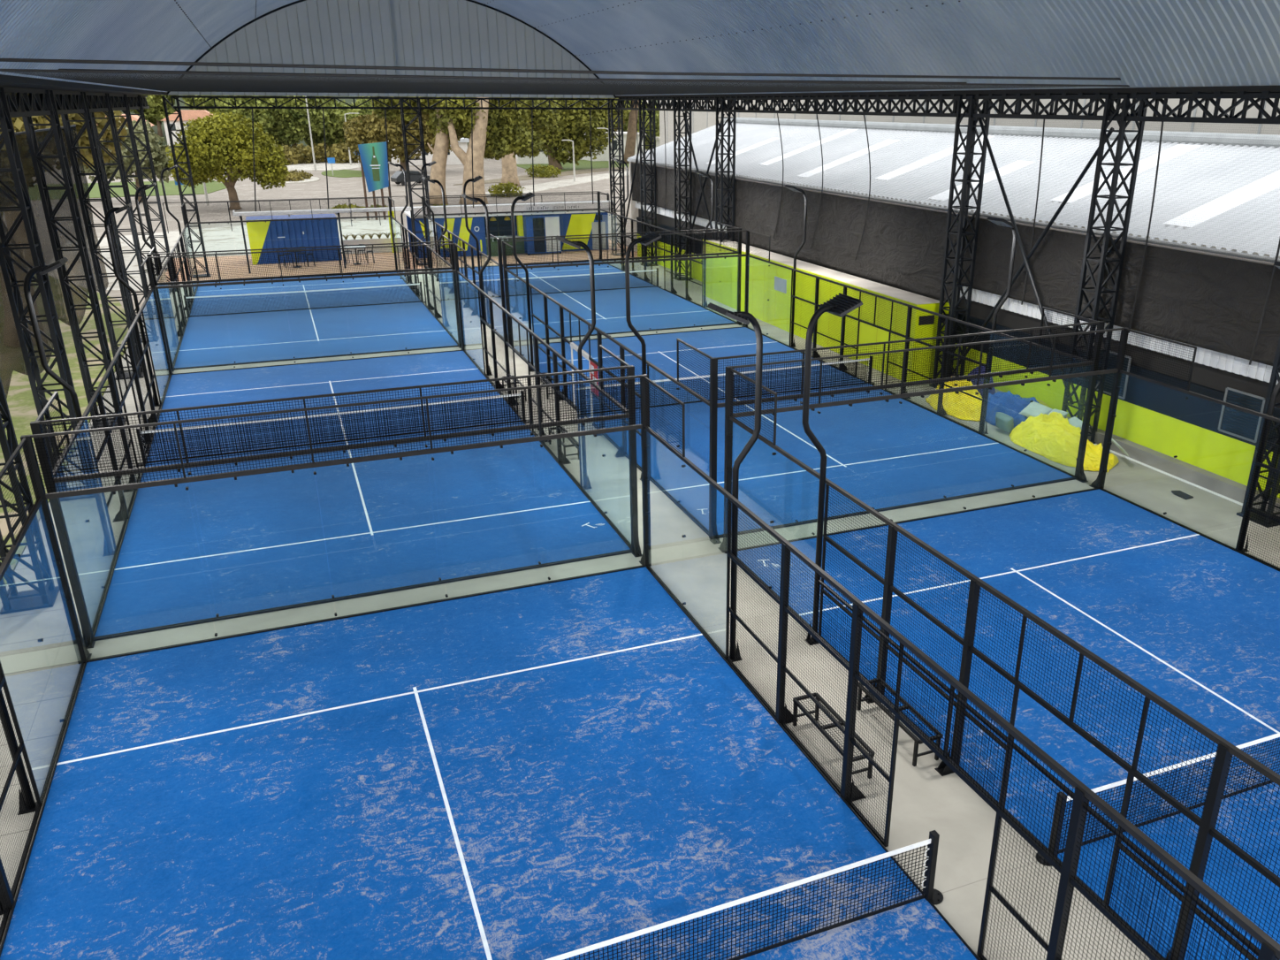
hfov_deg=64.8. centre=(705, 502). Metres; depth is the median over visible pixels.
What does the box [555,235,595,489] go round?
floodlight pole
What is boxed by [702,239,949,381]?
wall
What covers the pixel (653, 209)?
lattice column
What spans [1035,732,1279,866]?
net
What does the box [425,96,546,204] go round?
tree
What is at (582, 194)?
fence
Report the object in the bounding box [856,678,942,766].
bench
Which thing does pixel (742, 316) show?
floodlight pole
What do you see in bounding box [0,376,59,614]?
lattice column
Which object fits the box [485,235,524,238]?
countertop
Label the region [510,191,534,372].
floodlight pole
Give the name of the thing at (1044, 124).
net
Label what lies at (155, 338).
lattice column
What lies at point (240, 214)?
canopy
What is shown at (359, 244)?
bar stool
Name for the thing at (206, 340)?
court
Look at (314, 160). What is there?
street lamp
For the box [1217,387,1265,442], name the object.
window
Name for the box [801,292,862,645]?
floodlight pole
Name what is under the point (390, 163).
floodlight pole
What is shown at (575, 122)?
tree
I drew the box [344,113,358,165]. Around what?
street lamp
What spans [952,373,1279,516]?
trim
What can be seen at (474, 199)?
floodlight pole
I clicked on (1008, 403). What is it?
tarp
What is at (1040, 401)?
tarp
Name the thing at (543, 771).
court
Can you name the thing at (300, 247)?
bar stool
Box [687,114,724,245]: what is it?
brace
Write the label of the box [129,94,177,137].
tree
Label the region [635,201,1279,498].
wall
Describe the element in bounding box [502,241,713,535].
fence
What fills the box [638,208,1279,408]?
wall
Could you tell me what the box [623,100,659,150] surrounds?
tree
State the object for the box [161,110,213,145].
house
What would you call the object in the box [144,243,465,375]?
wall
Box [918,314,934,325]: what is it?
vent
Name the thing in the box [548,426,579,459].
bench
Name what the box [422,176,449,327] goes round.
floodlight pole
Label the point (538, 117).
tree
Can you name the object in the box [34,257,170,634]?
fence
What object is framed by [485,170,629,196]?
ground
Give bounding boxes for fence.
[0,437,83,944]
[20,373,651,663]
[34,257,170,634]
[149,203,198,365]
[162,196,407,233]
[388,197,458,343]
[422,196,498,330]
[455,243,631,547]
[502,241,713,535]
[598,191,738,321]
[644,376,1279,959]
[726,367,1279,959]
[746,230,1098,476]
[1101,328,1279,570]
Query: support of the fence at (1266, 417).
on the floor
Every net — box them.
[136,391,529,466]
[175,108,612,217]
[183,281,426,318]
[459,267,661,300]
[544,830,943,959]
[579,356,875,417]
[627,110,1279,372]
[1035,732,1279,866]
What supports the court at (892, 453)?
on the floor
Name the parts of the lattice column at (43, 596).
leg, leg, leg, plate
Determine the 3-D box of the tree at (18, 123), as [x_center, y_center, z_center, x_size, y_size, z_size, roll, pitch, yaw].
[-39.521,-19.007,55.911,14.197,11.532,9.392,-9,23,-21]
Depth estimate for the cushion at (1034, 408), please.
28.83 m
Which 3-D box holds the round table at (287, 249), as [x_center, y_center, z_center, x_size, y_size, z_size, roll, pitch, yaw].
[-23.509,-13.975,57.684,1.091,0.950,1.091,-9,23,-21]
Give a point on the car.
(398, 176)
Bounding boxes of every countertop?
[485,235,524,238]
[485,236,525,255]
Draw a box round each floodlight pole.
[0,690,37,815]
[23,257,114,556]
[104,203,159,406]
[134,182,162,270]
[160,165,193,296]
[388,161,410,282]
[420,160,440,281]
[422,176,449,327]
[461,193,491,375]
[463,175,482,324]
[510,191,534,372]
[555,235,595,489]
[612,158,628,270]
[624,231,661,480]
[694,170,714,307]
[707,302,762,662]
[784,184,807,347]
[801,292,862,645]
[980,216,1016,434]
[1234,261,1279,552]
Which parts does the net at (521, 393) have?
post, post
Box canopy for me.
[232,206,411,273]
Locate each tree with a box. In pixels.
[0,92,128,168]
[79,116,173,202]
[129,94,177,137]
[165,111,290,209]
[182,98,213,112]
[199,95,274,137]
[266,95,321,150]
[303,99,349,148]
[308,99,336,106]
[335,96,397,141]
[339,103,464,170]
[369,96,465,204]
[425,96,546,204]
[498,97,561,186]
[536,97,630,169]
[610,119,624,131]
[612,98,639,163]
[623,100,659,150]
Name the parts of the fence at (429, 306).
panel, post, panel, post, rail, rail, post, panel, post, rail, panel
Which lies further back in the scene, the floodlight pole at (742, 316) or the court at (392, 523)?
the court at (392, 523)
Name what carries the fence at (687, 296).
on the floor
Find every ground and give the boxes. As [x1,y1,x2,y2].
[0,156,631,598]
[87,180,226,198]
[166,239,639,281]
[286,160,360,170]
[321,169,365,177]
[456,166,629,184]
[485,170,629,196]
[516,160,629,173]
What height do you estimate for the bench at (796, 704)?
0.452 m
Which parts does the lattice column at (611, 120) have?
leg, leg, leg, leg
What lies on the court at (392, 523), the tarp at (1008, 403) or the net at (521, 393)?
the net at (521, 393)
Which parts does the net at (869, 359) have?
post, post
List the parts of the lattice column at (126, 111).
leg, leg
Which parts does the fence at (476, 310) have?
panel, post, panel, post, rail, rail, post, panel, panel, post, panel, panel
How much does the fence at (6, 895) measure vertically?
4.010 m
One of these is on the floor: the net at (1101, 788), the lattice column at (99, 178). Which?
the lattice column at (99, 178)
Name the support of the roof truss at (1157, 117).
on the lattice column at (971, 130)
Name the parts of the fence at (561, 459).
panel, panel, panel, post, panel, rail, panel, rail, post, panel, panel, panel, rail, panel, post, rail, panel, panel, rail, rail, post, panel, panel, sill, wing rail, panel, sill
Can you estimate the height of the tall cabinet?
2.300 m
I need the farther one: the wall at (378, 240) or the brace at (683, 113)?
the wall at (378, 240)
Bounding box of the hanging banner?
[589,359,598,396]
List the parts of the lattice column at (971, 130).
leg, leg, leg, leg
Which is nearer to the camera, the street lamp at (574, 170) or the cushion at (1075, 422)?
the cushion at (1075, 422)
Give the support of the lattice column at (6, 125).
on the floor
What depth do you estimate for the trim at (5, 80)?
24.49 m
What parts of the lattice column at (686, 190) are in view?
leg, leg, plate, leg, leg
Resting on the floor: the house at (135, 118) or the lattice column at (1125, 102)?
the lattice column at (1125, 102)
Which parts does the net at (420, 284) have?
post, post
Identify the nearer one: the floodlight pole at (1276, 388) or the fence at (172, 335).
the floodlight pole at (1276, 388)
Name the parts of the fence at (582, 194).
post, panel, panel, rail, rail, panel, panel, panel, post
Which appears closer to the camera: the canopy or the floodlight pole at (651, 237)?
the floodlight pole at (651, 237)
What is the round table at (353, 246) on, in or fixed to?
on the ground at (483, 258)
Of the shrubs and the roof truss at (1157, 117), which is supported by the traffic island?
the shrubs
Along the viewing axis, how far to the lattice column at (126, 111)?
43.14 m
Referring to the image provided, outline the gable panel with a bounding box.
[167,0,614,98]
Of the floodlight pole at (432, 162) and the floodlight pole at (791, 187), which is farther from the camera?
the floodlight pole at (432, 162)
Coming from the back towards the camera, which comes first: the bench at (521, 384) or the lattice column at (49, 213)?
the bench at (521, 384)
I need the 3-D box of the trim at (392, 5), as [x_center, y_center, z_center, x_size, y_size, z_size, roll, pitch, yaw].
[-16.795,-24.922,54.447,0.180,5.270,0.040,-9,23,-21]
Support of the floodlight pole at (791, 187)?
on the floor
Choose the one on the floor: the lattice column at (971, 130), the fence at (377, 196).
the lattice column at (971, 130)
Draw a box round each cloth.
[0,124,108,412]
[631,161,1279,365]
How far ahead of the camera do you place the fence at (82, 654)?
17.26 m
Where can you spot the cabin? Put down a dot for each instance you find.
(294, 233)
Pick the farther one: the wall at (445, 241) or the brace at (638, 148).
the brace at (638, 148)
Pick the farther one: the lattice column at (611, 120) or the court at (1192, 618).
the lattice column at (611, 120)
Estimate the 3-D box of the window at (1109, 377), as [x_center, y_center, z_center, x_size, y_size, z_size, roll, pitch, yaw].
[11.158,-3.585,27.796,0.030,1.180,1.360,-9,23,-21]
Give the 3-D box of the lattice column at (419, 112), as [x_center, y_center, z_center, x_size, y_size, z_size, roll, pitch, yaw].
[-16.455,-18.220,57.423,1.045,9.100,0.840,-9,23,-21]
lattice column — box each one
[0,87,99,501]
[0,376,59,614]
[20,90,126,428]
[60,91,144,380]
[90,93,159,342]
[112,94,159,314]
[125,95,176,291]
[161,95,210,277]
[398,97,435,266]
[607,99,625,255]
[638,98,658,266]
[673,98,692,280]
[715,98,736,242]
[929,95,991,388]
[1061,94,1148,443]
[1236,335,1279,527]
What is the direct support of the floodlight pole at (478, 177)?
on the floor
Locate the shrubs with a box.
[282,168,312,181]
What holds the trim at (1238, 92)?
attached to the roof truss at (1157, 117)
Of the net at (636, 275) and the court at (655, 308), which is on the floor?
the court at (655, 308)
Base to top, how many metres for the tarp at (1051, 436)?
0.968 m
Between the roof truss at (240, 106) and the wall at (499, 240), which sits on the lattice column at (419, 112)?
the roof truss at (240, 106)
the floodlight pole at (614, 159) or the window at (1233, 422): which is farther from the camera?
the floodlight pole at (614, 159)
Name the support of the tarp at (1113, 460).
on the floor
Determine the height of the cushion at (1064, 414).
0.478 m
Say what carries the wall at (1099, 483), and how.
on the floor
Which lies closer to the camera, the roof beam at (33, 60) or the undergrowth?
the roof beam at (33, 60)
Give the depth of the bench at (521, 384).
32.48 m
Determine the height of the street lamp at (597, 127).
5.780 m
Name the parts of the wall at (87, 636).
post, panel, panel, rail, rail, sill, panel, panel, panel, post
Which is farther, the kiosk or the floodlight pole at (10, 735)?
the kiosk
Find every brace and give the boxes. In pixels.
[624,111,646,229]
[682,112,715,240]
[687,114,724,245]
[959,127,1114,362]
[977,117,1074,404]
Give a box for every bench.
[501,375,526,401]
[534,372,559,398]
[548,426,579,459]
[792,692,874,778]
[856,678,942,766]
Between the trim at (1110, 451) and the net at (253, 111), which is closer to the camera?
the trim at (1110, 451)
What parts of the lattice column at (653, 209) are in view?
leg, leg, leg, leg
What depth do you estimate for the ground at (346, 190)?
101.34 m
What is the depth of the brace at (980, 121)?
29.46 m
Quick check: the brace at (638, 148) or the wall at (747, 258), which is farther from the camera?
the brace at (638, 148)
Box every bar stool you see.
[297,246,307,265]
[343,249,353,262]
[357,243,366,263]
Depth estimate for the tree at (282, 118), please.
158.21 m
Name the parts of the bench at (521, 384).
seat frame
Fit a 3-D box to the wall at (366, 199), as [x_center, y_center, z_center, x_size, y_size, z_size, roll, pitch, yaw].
[-22.038,-14.158,53.991,10.300,4.025,0.338,-9,23,-21]
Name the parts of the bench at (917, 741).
leg, seat, leg, leg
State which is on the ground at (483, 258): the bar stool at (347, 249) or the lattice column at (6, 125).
the bar stool at (347, 249)
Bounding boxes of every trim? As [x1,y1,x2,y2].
[0,74,167,94]
[167,0,615,97]
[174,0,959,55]
[389,0,402,94]
[614,84,1279,98]
[618,91,1279,99]
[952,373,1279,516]
[1093,443,1242,505]
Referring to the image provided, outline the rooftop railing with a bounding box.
[431,192,609,205]
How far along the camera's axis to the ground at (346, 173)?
133.36 m
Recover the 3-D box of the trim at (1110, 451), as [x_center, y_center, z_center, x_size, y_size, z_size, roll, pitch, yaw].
[12.356,-0.349,25.016,0.120,0.012,22.200,-9,23,-21]
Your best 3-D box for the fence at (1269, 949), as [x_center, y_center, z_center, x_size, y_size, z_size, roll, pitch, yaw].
[2.026,2.184,13.069,0.318,4.010,16.020,-9,23,-21]
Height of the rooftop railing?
0.970 m
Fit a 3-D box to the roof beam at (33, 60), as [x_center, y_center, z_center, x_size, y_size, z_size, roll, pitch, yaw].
[-1.138,-8.721,20.381,25.400,0.106,0.048,-9,23,-21]
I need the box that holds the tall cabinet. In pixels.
[523,214,561,255]
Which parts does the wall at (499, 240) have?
post, panel, panel, rail, rail, panel, sill, panel, panel, post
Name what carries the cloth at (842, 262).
hanging from the net at (1044, 124)
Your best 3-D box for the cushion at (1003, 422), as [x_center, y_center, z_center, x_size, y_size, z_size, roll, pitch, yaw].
[8.662,-2.324,29.157,0.412,0.547,0.636,-17,27,-37]
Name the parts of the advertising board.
post, panel, post, post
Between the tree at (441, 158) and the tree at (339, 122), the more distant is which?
the tree at (339, 122)
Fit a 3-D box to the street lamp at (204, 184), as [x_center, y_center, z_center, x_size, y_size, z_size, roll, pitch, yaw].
[-46.910,-29.185,91.257,2.695,4.280,0.247,-9,23,-21]
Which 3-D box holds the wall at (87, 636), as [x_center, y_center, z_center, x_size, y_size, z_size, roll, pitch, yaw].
[-6.118,-0.089,18.684,10.300,4.025,0.338,-9,23,-21]
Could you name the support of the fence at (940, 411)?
on the floor
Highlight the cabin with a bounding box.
[245,213,342,264]
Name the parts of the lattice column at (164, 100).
leg, leg, leg, leg, plate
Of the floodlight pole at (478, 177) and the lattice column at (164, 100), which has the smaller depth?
the floodlight pole at (478, 177)
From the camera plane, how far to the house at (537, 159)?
156.56 m
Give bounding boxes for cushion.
[995,411,1013,432]
[1018,401,1052,417]
[1046,408,1068,418]
[1067,416,1089,429]
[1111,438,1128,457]
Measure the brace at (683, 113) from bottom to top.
6.859 m
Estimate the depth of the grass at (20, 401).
32.95 m
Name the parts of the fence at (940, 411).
panel, wing rail, panel, panel, post, rail, panel, panel, post, panel, panel, rail, panel, panel, post, rail, panel, panel, rail, rail, post, panel, panel, sill, sill, panel, wing rail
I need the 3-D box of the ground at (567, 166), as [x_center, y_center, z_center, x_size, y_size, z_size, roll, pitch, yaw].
[-16.200,-51.898,154.875,28.000,0.120,42.000,-9,23,-21]
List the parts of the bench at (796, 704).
leg, leg, seat, leg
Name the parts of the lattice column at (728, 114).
leg, leg, leg, leg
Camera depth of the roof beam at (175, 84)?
26.52 m
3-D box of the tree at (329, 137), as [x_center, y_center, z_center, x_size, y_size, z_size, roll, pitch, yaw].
[-60.967,-61.028,164.876,11.013,9.802,9.857,-9,23,-21]
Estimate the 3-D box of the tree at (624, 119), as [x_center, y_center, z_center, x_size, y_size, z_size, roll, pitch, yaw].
[-19.985,-71.026,186.294,10.144,12.970,9.566,-9,23,-21]
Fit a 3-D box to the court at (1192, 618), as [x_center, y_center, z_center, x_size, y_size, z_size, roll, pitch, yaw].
[9.001,3.774,14.526,10.026,0.045,20.026,-9,23,-21]
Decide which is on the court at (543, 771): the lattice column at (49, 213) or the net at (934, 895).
the net at (934, 895)
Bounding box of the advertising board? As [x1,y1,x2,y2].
[358,141,392,220]
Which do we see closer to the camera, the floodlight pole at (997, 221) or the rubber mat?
the rubber mat
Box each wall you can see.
[30,365,642,648]
[97,220,409,290]
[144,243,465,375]
[146,240,461,371]
[182,197,397,279]
[340,231,402,254]
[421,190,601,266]
[496,228,742,342]
[501,229,749,345]
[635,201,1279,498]
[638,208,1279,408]
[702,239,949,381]
[708,320,1104,544]
[717,327,1129,553]
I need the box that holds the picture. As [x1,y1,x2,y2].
[371,146,380,181]
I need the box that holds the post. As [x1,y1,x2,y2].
[388,211,397,251]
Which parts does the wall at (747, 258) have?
post, panel, panel, rail, rail, panel, panel, panel, post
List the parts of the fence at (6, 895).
rail, panel, post, rail, wing rail, panel, rail, panel, rail, sill, sill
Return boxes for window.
[1095,349,1131,399]
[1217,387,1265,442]
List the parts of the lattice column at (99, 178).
leg, leg, plate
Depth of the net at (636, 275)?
50.31 m
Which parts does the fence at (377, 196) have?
post, rail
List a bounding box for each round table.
[284,249,304,267]
[344,245,365,265]
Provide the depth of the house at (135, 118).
164.31 m
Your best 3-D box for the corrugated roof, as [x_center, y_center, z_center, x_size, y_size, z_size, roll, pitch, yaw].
[11.228,-8.946,35.816,6.870,8.110,67.450,-9,23,-21]
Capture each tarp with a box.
[925,376,982,420]
[968,365,995,397]
[985,390,1042,427]
[1009,411,1112,472]
[1036,399,1049,407]
[1074,453,1119,471]
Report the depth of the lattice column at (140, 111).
48.48 m
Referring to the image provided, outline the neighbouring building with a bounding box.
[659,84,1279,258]
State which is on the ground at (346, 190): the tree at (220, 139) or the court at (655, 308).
the tree at (220, 139)
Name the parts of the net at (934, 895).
post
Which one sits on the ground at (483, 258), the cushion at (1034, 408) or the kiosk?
the kiosk
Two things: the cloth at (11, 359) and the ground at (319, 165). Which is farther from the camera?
the ground at (319, 165)
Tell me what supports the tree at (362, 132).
on the ground at (346, 190)
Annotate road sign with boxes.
[327,157,335,174]
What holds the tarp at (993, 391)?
on the floor
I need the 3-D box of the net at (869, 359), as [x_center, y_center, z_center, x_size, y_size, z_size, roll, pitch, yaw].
[0.934,-3.787,32.249,10.460,0.970,0.256,-9,23,-21]
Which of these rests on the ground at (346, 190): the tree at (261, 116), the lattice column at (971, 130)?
the tree at (261, 116)
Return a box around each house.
[105,114,154,132]
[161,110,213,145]
[388,137,469,165]
[515,143,548,164]
[580,131,646,160]
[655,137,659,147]
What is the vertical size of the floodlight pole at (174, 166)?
6.057 m
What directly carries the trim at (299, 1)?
attached to the gable panel
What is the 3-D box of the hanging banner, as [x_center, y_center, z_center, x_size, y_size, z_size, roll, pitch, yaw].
[-3.206,-3.583,28.888,0.032,0.930,0.660,-9,23,-21]
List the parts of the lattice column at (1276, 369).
plate, leg, leg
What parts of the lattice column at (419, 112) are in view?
leg, leg, leg, leg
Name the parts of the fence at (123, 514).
wing rail, panel, panel, sill, rail, panel, sill, panel, post, rail, panel, rail, post, panel, panel, rail, panel, panel, post, panel, panel, post, panel, rail, panel, panel, rail, sill, sill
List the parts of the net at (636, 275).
post, post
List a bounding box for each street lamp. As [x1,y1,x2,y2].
[168,156,209,205]
[305,98,316,170]
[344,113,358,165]
[561,139,575,181]
[596,127,609,172]
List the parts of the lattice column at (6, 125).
leg, leg, plate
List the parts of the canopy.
post, post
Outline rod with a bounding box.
[58,68,966,83]
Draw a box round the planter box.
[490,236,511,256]
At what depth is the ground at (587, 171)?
135.52 m
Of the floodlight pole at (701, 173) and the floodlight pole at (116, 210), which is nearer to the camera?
the floodlight pole at (116, 210)
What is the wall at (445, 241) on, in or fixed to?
on the floor
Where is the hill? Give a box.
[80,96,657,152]
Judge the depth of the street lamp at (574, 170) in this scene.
121.79 m
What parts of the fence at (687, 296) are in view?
panel, panel, panel, post, panel, panel, post, panel, rail, panel, panel, rail, post, panel, panel, rail, post, panel, panel, panel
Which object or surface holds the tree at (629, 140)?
on the ground at (567, 166)
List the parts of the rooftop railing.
rail, rail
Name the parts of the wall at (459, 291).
post, panel, panel, rail, rail, panel, sill, panel, panel, post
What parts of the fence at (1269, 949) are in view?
panel, wing rail, sill, sill, panel, panel, post, rail, rail, panel, panel, post, panel, panel, rail, panel, panel, rail, rail, post, panel, panel, post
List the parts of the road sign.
panel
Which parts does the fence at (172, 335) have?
glass panel, glass panel, rail, post, panel, rail, post, panel, post, post, glass panel, glass panel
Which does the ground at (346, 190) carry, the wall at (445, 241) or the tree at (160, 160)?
the tree at (160, 160)
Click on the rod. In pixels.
(58, 69)
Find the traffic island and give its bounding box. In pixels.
[259,176,319,183]
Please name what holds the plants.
on the ground at (346, 190)
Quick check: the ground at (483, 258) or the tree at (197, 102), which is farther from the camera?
the tree at (197, 102)
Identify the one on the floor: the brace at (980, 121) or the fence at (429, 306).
the fence at (429, 306)
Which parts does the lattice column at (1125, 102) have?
leg, leg, leg, leg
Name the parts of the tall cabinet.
door, door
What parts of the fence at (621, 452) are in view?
panel, panel, panel, post, rail, panel, panel, post, panel, panel, rail, panel, panel, post, rail, panel, panel, rail, rail, post, panel, panel, sill, sill, panel, wing rail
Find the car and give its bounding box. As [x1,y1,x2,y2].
[390,170,430,185]
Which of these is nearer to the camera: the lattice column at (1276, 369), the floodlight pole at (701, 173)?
the lattice column at (1276, 369)
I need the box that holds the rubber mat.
[1171,490,1193,499]
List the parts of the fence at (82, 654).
post, panel, panel, rail, rail, sill, panel, panel, panel, post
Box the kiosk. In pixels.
[403,200,613,259]
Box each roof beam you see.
[0,58,1120,80]
[0,68,1129,95]
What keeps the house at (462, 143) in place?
on the ground at (346, 190)
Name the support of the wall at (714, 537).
on the floor
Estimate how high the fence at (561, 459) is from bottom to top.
4.010 m
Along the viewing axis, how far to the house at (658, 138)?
157.21 m
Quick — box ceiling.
[0,0,1279,95]
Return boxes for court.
[0,565,980,959]
[93,350,632,638]
[173,272,458,368]
[433,261,736,341]
[513,326,1074,535]
[737,487,1279,959]
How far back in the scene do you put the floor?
18.44 m
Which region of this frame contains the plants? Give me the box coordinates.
[331,163,561,213]
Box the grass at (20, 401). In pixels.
[0,291,128,597]
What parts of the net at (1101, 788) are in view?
post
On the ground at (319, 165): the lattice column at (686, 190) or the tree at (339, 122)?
the tree at (339, 122)
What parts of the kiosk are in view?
door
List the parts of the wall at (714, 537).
post, panel, panel, sill, rail, rail, panel, panel, panel, post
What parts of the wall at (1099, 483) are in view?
post, panel, panel, sill, rail, rail, panel, panel, panel, post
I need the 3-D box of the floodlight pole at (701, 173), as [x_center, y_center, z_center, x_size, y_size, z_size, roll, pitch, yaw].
[-0.018,-11.951,45.937,0.786,6.057,0.680,-9,23,-21]
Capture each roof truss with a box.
[0,86,149,118]
[170,95,614,109]
[614,92,1279,124]
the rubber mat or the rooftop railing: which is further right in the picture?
the rubber mat
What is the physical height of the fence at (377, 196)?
2.120 m
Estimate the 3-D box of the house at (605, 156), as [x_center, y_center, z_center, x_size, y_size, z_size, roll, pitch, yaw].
[-16.003,-57.259,170.334,9.600,10.100,8.800,-9,23,-21]
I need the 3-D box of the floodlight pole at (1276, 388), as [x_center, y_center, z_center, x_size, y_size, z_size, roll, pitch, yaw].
[11.482,-1.788,20.431,0.786,6.057,0.680,-9,23,-21]
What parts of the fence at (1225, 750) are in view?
panel, wing rail, panel, panel, post, rail, panel, panel, post, panel, rail, panel, rail, panel, panel, rail, post, panel, panel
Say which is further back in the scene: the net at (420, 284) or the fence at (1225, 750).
the net at (420, 284)
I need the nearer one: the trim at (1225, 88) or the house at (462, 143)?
the trim at (1225, 88)
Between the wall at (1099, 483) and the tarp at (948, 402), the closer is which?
the wall at (1099, 483)
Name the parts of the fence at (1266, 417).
sill, panel, wing rail, rail, sill, rail, panel, rail, rail, panel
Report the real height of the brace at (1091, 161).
7.360 m
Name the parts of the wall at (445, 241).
post, panel, panel, rail, rail, panel, sill, panel, panel, post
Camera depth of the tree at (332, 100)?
170.73 m
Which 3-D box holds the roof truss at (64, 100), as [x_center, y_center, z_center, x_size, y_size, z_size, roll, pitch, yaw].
[-18.859,-11.682,29.349,0.610,0.615,50.549,-9,23,-21]
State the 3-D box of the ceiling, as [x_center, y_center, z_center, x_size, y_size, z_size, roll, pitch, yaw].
[-5.224,-15.118,29.761,23.992,5.335,58.000,-9,23,-21]
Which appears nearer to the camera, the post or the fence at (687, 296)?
the fence at (687, 296)
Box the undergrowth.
[165,142,391,165]
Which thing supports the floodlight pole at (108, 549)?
on the floor
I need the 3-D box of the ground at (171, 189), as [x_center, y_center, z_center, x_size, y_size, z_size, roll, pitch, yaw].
[-66.949,-33.082,106.812,30.500,0.120,26.000,-9,23,-21]
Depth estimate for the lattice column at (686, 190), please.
52.61 m
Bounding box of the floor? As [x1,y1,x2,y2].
[0,259,1279,959]
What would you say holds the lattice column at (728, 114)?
on the floor
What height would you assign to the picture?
2.600 m
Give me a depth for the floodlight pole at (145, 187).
37.05 m
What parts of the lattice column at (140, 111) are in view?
leg, leg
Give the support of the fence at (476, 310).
on the floor
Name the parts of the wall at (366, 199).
post, panel, panel, rail, rail, panel, panel, panel, post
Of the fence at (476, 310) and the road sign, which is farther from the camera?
the road sign
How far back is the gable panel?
54.35 m
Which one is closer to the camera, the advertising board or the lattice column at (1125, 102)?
the lattice column at (1125, 102)
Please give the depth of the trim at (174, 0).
38.19 m
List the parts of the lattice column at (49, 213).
leg, leg, leg, plate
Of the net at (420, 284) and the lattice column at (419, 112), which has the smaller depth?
the net at (420, 284)
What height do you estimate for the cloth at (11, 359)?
5.480 m
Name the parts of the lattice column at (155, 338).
leg, leg, plate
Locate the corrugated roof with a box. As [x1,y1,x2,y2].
[627,117,1279,262]
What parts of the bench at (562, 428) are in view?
seat frame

